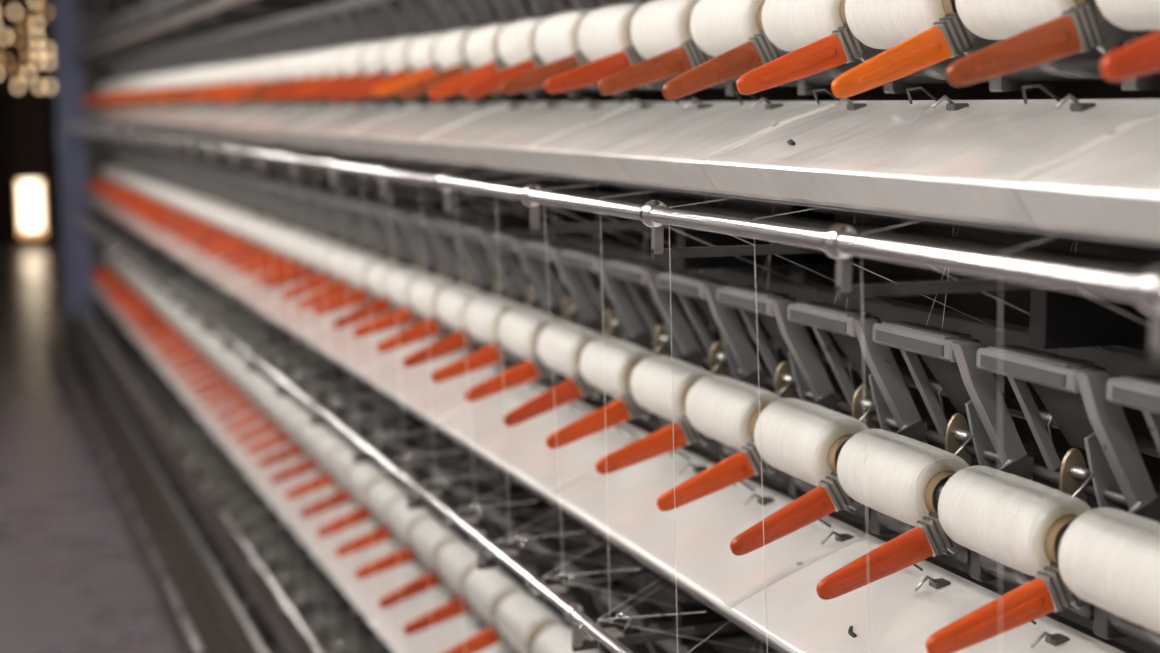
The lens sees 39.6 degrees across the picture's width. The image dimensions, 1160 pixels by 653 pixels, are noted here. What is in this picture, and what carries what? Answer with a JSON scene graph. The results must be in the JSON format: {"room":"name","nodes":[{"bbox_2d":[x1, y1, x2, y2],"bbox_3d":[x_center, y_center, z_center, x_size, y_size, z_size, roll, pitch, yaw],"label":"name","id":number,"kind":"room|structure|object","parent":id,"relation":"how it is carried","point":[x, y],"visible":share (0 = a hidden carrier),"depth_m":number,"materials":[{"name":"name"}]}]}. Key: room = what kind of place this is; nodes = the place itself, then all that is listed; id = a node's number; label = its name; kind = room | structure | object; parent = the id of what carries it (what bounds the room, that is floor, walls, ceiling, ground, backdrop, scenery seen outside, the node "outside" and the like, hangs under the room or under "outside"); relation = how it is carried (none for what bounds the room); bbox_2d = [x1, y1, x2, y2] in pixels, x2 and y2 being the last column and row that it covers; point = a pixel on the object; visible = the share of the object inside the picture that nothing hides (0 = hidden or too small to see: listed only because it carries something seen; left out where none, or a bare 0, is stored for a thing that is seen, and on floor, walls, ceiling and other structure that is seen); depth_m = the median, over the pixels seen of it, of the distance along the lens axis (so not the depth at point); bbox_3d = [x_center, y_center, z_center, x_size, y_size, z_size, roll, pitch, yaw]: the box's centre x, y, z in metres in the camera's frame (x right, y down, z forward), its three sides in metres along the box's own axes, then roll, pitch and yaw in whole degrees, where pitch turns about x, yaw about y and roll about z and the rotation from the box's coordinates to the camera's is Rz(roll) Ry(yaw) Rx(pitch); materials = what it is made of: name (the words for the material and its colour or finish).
{"room":"textile factory","nodes":[
{"label":"textile factory","id":0,"kind":"room"},
{"bbox_2d":[0,92,58,245],"bbox_3d":[-8.345,-3.207,22.333,9.000,4.200,0.100,-3,8,-21],"label":"wall","id":1,"kind":"structure","parent":0,"point":[7,219],"depth_m":22.60,"materials":[{"name":"black"}]},
{"bbox_2d":[0,0,52,91],"bbox_3d":[-7.734,-4.151,22.374,0.940,1.780,0.026,-3,8,-21],"label":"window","id":2,"kind":"structure","parent":1,"relation":"in","point":[25,44],"depth_m":22.41,"materials":[{"name":"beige glass"}]},
{"bbox_2d":[9,97,54,245],"bbox_3d":[-7.701,-2.179,22.640,0.520,2.080,0.056,-3,8,-21],"label":"door","id":3,"kind":"structure","parent":1,"relation":"in","point":[29,116],"depth_m":22.63,"materials":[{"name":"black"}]},
{"bbox_2d":[0,244,178,652],"bbox_3d":[-3.381,0.632,10.133,9.000,0.100,27.000,-3,8,-21],"label":"floor","id":4,"kind":"structure","parent":0,"point":[73,579],"depth_m":7.73,"materials":[{"name":"grey concrete"}]},
{"bbox_2d":[49,0,62,298],"bbox_3d":[-5.217,-2.355,16.110,0.100,4.200,0.120,-3,8,-21],"label":"pillar","id":5,"kind":"structure","parent":4,"relation":"on","point":[49,0],"depth_m":16.15,"materials":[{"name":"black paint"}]},
{"bbox_2d":[47,0,1159,652],"bbox_3d":[-1.351,-0.597,6.758,1.050,3.250,14.200,-3,8,-21],"label":"machine","id":6,"kind":"object","parent":4,"relation":"on","point":[946,237],"visible":0.82,"depth_m":3.11,"materials":[{"name":"grey metal"}]}
]}

